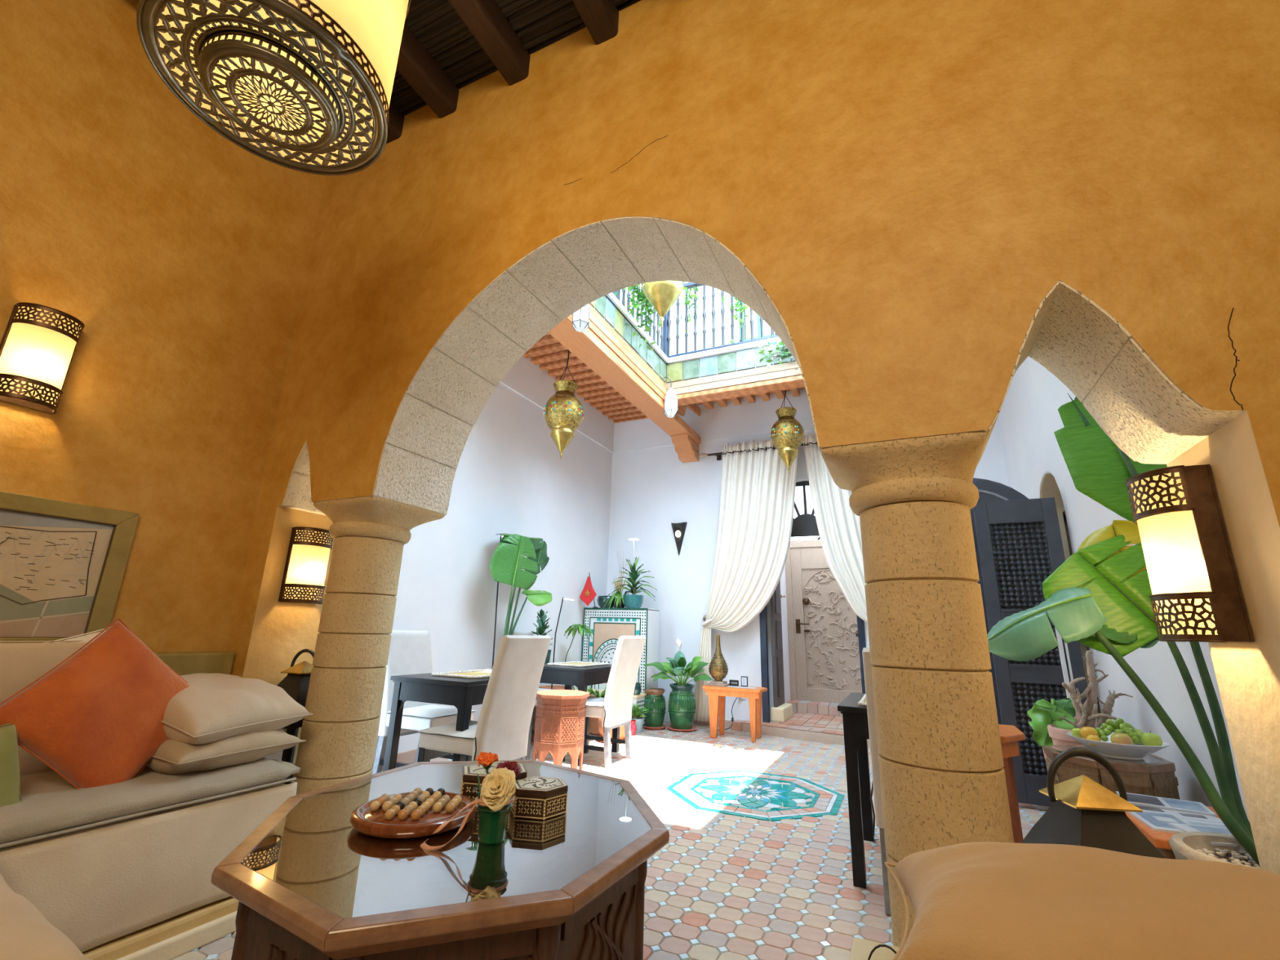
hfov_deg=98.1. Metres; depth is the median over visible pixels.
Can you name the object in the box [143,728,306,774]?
throw cushion
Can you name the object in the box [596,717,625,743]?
plant pot
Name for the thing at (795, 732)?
step
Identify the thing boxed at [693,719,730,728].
baseboard
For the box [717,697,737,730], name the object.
power cable
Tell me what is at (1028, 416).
wall
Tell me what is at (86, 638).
throw cushion
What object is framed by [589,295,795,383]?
frieze
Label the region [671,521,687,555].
wall lamp
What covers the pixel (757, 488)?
curtain
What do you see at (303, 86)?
pendant lamp
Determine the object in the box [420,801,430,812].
marble
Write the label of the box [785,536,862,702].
door
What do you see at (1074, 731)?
apple
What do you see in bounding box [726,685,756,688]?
leaflet
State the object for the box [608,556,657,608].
dracaena
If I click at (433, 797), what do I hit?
marble
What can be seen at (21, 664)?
cushion
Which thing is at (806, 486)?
ceiling
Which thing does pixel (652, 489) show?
wall
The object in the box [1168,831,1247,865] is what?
plant pot
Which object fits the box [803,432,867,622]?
curtain
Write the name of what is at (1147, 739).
apple
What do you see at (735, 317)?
creeper
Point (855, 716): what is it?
dining table
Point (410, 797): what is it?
marble
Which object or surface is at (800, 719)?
floor
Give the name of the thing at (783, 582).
wall
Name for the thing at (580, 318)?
glass lantern
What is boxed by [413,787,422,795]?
marble
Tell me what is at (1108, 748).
fruit plate
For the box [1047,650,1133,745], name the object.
plant
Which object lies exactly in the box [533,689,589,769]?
side table
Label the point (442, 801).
marble
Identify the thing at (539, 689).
seat cushion
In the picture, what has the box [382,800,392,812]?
marble
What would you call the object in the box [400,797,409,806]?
marble
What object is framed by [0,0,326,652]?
wall
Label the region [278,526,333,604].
wall sconce
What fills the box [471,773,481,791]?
stem
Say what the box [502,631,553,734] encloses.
dining chair
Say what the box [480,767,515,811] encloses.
rose
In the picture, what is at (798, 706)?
step
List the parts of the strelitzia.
stem, stem, stem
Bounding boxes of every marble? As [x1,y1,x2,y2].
[368,800,379,811]
[375,796,385,807]
[381,793,390,801]
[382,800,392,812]
[384,808,395,820]
[387,797,397,805]
[390,804,399,816]
[392,793,401,801]
[395,800,404,810]
[397,808,408,820]
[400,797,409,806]
[403,804,413,816]
[404,794,413,802]
[408,791,417,799]
[408,801,417,810]
[410,808,422,821]
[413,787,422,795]
[413,797,422,806]
[416,805,426,816]
[417,794,426,803]
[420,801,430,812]
[421,791,430,799]
[425,787,433,795]
[425,797,434,808]
[429,794,438,804]
[432,801,442,813]
[433,791,441,800]
[436,787,445,796]
[437,798,446,808]
[441,795,449,804]
[444,802,455,813]
[449,798,458,808]
[453,795,462,804]
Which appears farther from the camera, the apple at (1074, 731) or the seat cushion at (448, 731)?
the seat cushion at (448, 731)
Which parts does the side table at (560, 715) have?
panel, panel, moulding, panel, panel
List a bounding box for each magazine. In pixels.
[1115,791,1216,816]
[1126,804,1226,833]
[1168,822,1238,847]
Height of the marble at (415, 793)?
0.024 m
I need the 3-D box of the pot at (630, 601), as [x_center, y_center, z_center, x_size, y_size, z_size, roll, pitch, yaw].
[-0.083,1.502,6.836,0.260,0.160,0.260,-5,-17,24]
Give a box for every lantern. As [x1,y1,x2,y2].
[276,648,314,784]
[543,350,583,459]
[572,304,589,332]
[642,280,685,327]
[663,377,677,417]
[769,389,804,473]
[1021,747,1165,858]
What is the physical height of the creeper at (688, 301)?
0.594 m
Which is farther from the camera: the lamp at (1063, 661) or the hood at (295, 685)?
the lamp at (1063, 661)
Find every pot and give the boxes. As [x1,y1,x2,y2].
[539,684,573,689]
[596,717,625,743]
[622,594,644,608]
[630,719,636,735]
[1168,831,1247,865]
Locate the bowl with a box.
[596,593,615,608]
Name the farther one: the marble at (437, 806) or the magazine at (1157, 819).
the magazine at (1157, 819)
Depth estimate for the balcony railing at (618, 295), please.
6.30 m
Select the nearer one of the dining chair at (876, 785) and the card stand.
the dining chair at (876, 785)
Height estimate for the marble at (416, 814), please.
0.024 m
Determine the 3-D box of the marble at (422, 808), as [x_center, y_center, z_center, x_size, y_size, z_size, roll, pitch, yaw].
[-0.524,0.792,1.328,0.024,0.024,0.024,-5,-17,24]
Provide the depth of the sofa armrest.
0.90 m
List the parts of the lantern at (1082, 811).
handle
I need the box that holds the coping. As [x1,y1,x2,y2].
[605,293,781,364]
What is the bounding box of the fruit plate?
[1066,731,1169,759]
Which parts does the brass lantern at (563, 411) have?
cord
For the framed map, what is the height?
0.595 m
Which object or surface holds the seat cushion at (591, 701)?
on the dining chair at (615, 709)
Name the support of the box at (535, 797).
on the coffee table at (306, 884)
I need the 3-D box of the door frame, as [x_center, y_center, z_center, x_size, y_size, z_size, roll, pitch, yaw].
[2.552,1.097,4.158,1.120,2.300,0.051,-5,-17,24]
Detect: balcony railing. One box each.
[612,284,664,351]
[662,281,778,358]
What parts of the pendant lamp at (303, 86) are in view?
lamp shade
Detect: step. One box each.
[730,720,870,748]
[786,699,842,715]
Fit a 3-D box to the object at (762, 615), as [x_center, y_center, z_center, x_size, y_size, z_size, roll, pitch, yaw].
[1.948,1.665,6.344,1.150,2.150,0.065,-5,-17,24]
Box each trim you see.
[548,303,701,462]
[666,361,804,406]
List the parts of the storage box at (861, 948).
handle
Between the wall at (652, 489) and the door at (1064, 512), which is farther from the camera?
the wall at (652, 489)
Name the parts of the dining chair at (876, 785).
backrest, leg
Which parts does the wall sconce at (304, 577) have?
plate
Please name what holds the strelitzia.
on the floor at (755, 863)
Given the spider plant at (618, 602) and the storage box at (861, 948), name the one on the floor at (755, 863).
the storage box at (861, 948)
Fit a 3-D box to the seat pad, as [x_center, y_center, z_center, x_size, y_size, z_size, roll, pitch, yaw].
[-2.290,0.857,1.183,0.793,0.085,2.760,-5,-17,24]
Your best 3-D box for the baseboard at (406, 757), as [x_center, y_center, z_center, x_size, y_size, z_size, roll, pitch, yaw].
[-1.430,2.406,5.165,0.020,0.090,4.400,-5,-17,24]
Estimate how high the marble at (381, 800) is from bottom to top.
0.024 m
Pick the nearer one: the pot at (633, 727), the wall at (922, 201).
the wall at (922, 201)
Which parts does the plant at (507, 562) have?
stem, stem, stem, stem, stem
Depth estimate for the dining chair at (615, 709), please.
4.61 m
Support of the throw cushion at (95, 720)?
on the seat pad
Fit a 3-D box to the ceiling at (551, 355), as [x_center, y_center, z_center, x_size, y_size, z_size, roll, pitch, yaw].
[0.723,-1.591,5.523,4.825,0.155,4.550,-5,-17,24]
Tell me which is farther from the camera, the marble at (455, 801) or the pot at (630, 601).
the pot at (630, 601)
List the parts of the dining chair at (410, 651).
leg, backrest, rail, leg, seat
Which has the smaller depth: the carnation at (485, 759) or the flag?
the carnation at (485, 759)
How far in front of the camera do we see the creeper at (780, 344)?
5.88 m
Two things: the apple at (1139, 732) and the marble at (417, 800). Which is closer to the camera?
the marble at (417, 800)
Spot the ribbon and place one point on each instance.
(424, 845)
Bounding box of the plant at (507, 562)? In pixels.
[489,533,551,636]
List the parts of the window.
curtain panel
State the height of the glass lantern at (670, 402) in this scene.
0.502 m
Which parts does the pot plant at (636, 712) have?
pot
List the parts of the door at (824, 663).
lock plate, lever handle, door frame, knocker plate, rail, arched moulding, rail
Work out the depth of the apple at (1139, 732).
2.62 m
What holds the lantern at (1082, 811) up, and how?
on the floor at (755, 863)
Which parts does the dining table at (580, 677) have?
leg, moulding, leg, leg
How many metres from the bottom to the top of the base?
0.330 m
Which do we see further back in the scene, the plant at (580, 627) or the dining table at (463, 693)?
the plant at (580, 627)
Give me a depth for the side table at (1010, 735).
2.60 m
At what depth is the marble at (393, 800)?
1.38 m
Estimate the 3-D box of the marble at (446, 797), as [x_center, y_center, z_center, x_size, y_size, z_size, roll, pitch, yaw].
[-0.497,0.817,1.417,0.024,0.024,0.024,-5,-17,24]
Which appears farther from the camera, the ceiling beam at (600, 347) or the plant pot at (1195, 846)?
the ceiling beam at (600, 347)
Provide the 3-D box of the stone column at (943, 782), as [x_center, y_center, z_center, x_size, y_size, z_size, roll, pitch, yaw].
[0.876,0.724,1.704,0.470,1.642,0.482,-5,-17,24]
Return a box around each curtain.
[693,437,798,721]
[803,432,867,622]
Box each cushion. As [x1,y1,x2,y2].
[0,617,189,789]
[0,640,90,774]
[0,723,21,807]
[42,626,110,643]
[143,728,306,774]
[160,673,313,744]
[386,704,476,719]
[417,720,478,739]
[537,688,553,691]
[586,696,604,706]
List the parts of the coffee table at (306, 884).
corner post, panel, corner post, panel, corner post, panel, corner post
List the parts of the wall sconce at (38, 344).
plate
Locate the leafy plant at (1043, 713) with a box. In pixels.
[1026,697,1097,771]
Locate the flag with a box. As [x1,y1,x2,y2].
[579,572,597,607]
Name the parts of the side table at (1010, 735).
leg, leg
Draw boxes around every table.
[211,760,669,959]
[382,670,533,771]
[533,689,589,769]
[539,663,619,766]
[702,684,767,742]
[837,692,874,888]
[998,724,1025,843]
[1043,744,1180,799]
[1124,806,1220,859]
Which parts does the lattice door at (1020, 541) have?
moulding, rail, moulding, rail, moulding, moulding, rail, rail, moulding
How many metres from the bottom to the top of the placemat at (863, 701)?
0.019 m
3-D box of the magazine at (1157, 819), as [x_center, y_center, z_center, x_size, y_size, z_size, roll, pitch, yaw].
[2.018,1.270,2.080,0.290,0.009,0.400,-5,-16,22]
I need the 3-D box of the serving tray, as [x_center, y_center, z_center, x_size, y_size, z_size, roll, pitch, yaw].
[-0.558,0.830,1.380,0.293,0.034,0.293,-3,-16,18]
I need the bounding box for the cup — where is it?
[633,682,641,694]
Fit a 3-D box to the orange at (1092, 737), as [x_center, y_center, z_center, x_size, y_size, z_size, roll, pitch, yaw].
[2.107,1.206,2.577,0.054,0.053,0.053,-5,-17,24]
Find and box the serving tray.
[350,791,476,839]
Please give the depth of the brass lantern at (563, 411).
5.39 m
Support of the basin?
in the fountain
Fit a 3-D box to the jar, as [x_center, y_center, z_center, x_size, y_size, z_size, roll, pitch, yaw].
[0.161,2.589,6.293,0.288,0.415,0.288,-5,-17,24]
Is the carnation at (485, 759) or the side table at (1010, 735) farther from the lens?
the side table at (1010, 735)
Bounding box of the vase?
[475,791,513,844]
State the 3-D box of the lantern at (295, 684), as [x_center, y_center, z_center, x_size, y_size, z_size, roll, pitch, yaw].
[-1.733,1.171,2.796,0.262,0.616,0.262,-3,-16,18]
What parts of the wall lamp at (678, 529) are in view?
bulb, plate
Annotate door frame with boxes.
[969,478,1028,724]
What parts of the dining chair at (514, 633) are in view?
backrest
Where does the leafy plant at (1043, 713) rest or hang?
on the floor at (755, 863)
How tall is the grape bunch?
0.114 m
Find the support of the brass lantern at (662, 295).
hanging from the crossbar
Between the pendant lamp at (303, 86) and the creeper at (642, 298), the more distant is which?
the creeper at (642, 298)
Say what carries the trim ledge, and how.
attached to the wall at (181, 252)
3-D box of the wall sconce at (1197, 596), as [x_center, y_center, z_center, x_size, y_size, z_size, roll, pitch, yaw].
[1.573,0.223,1.630,0.147,0.484,0.250,-5,-17,24]
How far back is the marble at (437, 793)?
1.44 m
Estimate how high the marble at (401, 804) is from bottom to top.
0.024 m
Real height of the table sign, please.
0.063 m
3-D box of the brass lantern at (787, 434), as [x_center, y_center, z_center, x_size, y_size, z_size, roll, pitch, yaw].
[1.683,-0.701,6.382,0.383,1.230,0.380,-5,-17,24]
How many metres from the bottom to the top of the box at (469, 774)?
0.080 m
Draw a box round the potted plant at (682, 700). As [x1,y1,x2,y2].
[643,638,713,732]
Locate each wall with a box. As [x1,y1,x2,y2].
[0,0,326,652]
[226,0,1279,874]
[373,355,613,758]
[606,281,1008,721]
[767,564,791,707]
[793,487,815,519]
[998,355,1249,822]
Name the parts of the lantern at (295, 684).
leg, leg, handle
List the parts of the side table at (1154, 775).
panel, panel, glass, panel, panel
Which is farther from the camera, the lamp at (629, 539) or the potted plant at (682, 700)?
the lamp at (629, 539)
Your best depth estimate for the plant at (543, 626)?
5.70 m
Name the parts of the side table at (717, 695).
leg, leg, leg, leg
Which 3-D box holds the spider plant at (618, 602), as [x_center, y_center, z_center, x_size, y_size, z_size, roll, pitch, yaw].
[-0.286,1.240,6.897,0.277,0.773,0.344,-5,-17,24]
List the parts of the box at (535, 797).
lid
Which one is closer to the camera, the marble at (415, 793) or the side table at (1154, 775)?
the marble at (415, 793)
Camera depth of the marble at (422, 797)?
1.41 m
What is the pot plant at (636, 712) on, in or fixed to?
on the floor at (755, 863)
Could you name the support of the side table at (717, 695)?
on the floor at (755, 863)
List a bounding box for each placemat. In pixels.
[431,669,491,678]
[546,661,608,666]
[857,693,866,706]
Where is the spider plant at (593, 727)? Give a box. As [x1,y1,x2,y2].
[586,685,606,735]
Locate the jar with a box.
[643,688,666,729]
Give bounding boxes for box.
[459,761,527,800]
[510,776,568,820]
[848,937,898,959]
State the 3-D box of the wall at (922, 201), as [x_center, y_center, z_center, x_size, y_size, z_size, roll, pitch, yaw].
[0.817,-0.500,2.080,6.550,4.200,0.492,-5,-17,24]
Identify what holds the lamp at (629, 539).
on the fountain
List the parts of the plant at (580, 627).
stem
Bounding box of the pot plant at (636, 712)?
[631,703,648,733]
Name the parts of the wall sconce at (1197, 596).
lamp shade, plate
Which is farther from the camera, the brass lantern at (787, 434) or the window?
the window
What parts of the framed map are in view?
frame, frame, frame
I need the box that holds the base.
[0,781,297,952]
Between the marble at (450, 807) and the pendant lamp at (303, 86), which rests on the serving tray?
the marble at (450, 807)
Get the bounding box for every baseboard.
[372,748,417,770]
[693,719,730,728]
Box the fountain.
[573,607,659,728]
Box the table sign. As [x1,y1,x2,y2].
[728,680,739,686]
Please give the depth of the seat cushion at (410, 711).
3.87 m
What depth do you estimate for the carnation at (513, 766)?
1.32 m
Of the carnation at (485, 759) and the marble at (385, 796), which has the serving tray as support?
the marble at (385, 796)
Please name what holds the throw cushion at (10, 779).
on the seat pad
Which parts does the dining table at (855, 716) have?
moulding, leg, leg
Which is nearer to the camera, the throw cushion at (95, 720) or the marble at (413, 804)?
the marble at (413, 804)
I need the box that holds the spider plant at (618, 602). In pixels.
[602,550,626,610]
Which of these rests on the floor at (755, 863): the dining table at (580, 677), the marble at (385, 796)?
the dining table at (580, 677)
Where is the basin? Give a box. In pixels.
[573,688,646,728]
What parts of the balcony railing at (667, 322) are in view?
post, rail, rail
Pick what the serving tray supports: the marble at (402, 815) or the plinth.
the marble at (402, 815)
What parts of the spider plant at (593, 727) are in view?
pot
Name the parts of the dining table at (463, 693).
leg, moulding, leg, leg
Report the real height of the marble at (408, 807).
0.024 m
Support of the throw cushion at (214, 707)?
on the throw cushion at (172, 757)
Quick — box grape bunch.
[1095,718,1142,743]
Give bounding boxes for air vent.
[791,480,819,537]
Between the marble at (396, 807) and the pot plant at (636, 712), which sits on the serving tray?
the marble at (396, 807)
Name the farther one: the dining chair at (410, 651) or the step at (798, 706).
the step at (798, 706)
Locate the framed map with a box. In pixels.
[0,490,139,643]
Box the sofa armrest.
[0,873,89,959]
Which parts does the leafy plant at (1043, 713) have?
stem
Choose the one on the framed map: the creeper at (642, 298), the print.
the print
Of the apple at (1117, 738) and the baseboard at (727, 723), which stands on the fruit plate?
the apple at (1117, 738)
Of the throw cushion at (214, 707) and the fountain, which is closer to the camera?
the throw cushion at (214, 707)
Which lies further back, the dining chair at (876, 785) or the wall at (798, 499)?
the wall at (798, 499)
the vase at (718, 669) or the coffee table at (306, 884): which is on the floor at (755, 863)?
the coffee table at (306, 884)
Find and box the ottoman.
[884,841,1279,959]
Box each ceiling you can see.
[386,0,640,143]
[523,295,805,422]
[795,485,809,488]
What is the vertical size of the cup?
0.120 m
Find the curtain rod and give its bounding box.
[697,441,817,460]
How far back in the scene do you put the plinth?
1.79 m
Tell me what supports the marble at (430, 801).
on the serving tray
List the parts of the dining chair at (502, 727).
leg, rail, seat, leg, backrest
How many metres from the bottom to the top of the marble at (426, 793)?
0.024 m
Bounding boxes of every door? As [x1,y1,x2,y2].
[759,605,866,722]
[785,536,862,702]
[973,497,1087,806]
[1062,510,1101,719]
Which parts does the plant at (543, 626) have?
pot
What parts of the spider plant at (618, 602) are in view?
pot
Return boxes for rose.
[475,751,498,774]
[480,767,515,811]
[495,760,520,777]
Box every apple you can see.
[1071,726,1081,737]
[1111,731,1133,745]
[1133,726,1142,743]
[1140,731,1162,746]
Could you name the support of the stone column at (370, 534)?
on the floor at (755, 863)
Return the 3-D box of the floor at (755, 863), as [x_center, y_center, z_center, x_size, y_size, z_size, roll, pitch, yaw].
[1.149,1.983,2.950,7.100,0.122,10.900,-5,-17,24]
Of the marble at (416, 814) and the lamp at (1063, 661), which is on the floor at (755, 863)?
the lamp at (1063, 661)
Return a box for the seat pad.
[0,757,300,848]
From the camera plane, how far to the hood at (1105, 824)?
1.55 m
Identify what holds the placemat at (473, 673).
on the dining table at (463, 693)
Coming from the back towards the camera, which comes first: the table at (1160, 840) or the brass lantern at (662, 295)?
the brass lantern at (662, 295)
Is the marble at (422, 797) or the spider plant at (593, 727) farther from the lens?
the spider plant at (593, 727)
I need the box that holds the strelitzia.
[986,392,1260,869]
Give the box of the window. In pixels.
[738,301,776,342]
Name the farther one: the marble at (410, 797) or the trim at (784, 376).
the trim at (784, 376)
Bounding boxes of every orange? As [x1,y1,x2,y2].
[1080,725,1098,738]
[1086,733,1101,746]
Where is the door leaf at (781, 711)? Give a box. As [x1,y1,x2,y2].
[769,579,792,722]
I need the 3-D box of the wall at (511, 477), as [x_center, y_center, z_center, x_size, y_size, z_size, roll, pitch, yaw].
[-1.436,0.509,5.858,0.268,4.126,4.740,-5,-17,24]
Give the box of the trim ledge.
[153,651,235,675]
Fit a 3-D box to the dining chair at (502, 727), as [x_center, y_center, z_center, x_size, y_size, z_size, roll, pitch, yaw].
[-0.935,1.442,3.311,0.608,1.008,0.464,-5,-17,24]
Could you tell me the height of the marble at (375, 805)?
0.024 m
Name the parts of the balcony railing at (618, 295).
post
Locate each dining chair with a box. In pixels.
[372,630,476,774]
[417,635,551,762]
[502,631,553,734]
[562,635,645,768]
[862,648,890,915]
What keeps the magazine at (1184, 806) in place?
on the magazine at (1157, 819)
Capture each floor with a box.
[171,720,1049,959]
[769,711,843,730]
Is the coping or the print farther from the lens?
the coping
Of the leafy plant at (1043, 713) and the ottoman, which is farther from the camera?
the leafy plant at (1043, 713)
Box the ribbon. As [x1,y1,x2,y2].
[420,795,514,850]
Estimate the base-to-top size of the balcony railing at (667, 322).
1.080 m
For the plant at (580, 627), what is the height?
1.109 m
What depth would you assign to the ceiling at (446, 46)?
2.87 m
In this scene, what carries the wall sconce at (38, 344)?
attached to the wall at (181, 252)
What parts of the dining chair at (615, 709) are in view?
leg, seat, leg, rail, backrest, leg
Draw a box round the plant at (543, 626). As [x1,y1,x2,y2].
[530,608,552,742]
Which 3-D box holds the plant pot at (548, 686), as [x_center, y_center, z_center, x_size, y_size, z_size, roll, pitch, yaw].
[-0.892,2.393,5.768,0.360,0.460,0.360,-5,-17,24]
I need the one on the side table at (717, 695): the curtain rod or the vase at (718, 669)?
the vase at (718, 669)
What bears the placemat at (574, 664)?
on the dining table at (580, 677)
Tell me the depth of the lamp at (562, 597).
5.78 m
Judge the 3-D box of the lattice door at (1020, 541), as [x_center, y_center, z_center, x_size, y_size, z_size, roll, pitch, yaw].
[2.713,1.125,3.822,0.505,2.020,0.052,-6,-17,25]
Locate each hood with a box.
[276,673,311,728]
[1021,800,1165,858]
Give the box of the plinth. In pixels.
[82,896,239,959]
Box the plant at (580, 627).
[564,623,593,690]
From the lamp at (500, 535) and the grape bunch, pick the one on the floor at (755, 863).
the lamp at (500, 535)
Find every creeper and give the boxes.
[614,284,661,351]
[680,285,699,332]
[721,294,749,343]
[755,337,798,369]
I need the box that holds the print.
[0,510,113,636]
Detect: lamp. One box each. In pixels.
[136,0,411,175]
[491,534,503,670]
[551,596,573,688]
[627,537,639,563]
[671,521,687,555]
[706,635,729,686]
[1044,610,1075,701]
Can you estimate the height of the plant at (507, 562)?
1.969 m
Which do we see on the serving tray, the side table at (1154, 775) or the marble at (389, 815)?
the marble at (389, 815)
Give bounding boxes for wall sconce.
[0,302,84,413]
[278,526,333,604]
[1124,464,1254,642]
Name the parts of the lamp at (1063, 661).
post, post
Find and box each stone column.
[292,495,444,795]
[821,431,1013,947]
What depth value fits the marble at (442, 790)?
1.47 m
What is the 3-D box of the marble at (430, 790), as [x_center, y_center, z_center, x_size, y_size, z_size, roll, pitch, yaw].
[-0.560,0.831,1.474,0.024,0.024,0.024,-5,-17,24]
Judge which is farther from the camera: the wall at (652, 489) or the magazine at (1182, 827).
the wall at (652, 489)
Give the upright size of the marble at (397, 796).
0.024 m
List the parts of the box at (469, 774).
lid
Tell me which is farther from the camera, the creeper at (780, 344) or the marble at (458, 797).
the creeper at (780, 344)
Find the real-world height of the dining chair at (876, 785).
1.008 m
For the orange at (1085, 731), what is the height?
0.070 m
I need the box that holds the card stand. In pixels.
[740,675,747,687]
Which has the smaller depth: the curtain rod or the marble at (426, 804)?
the marble at (426, 804)

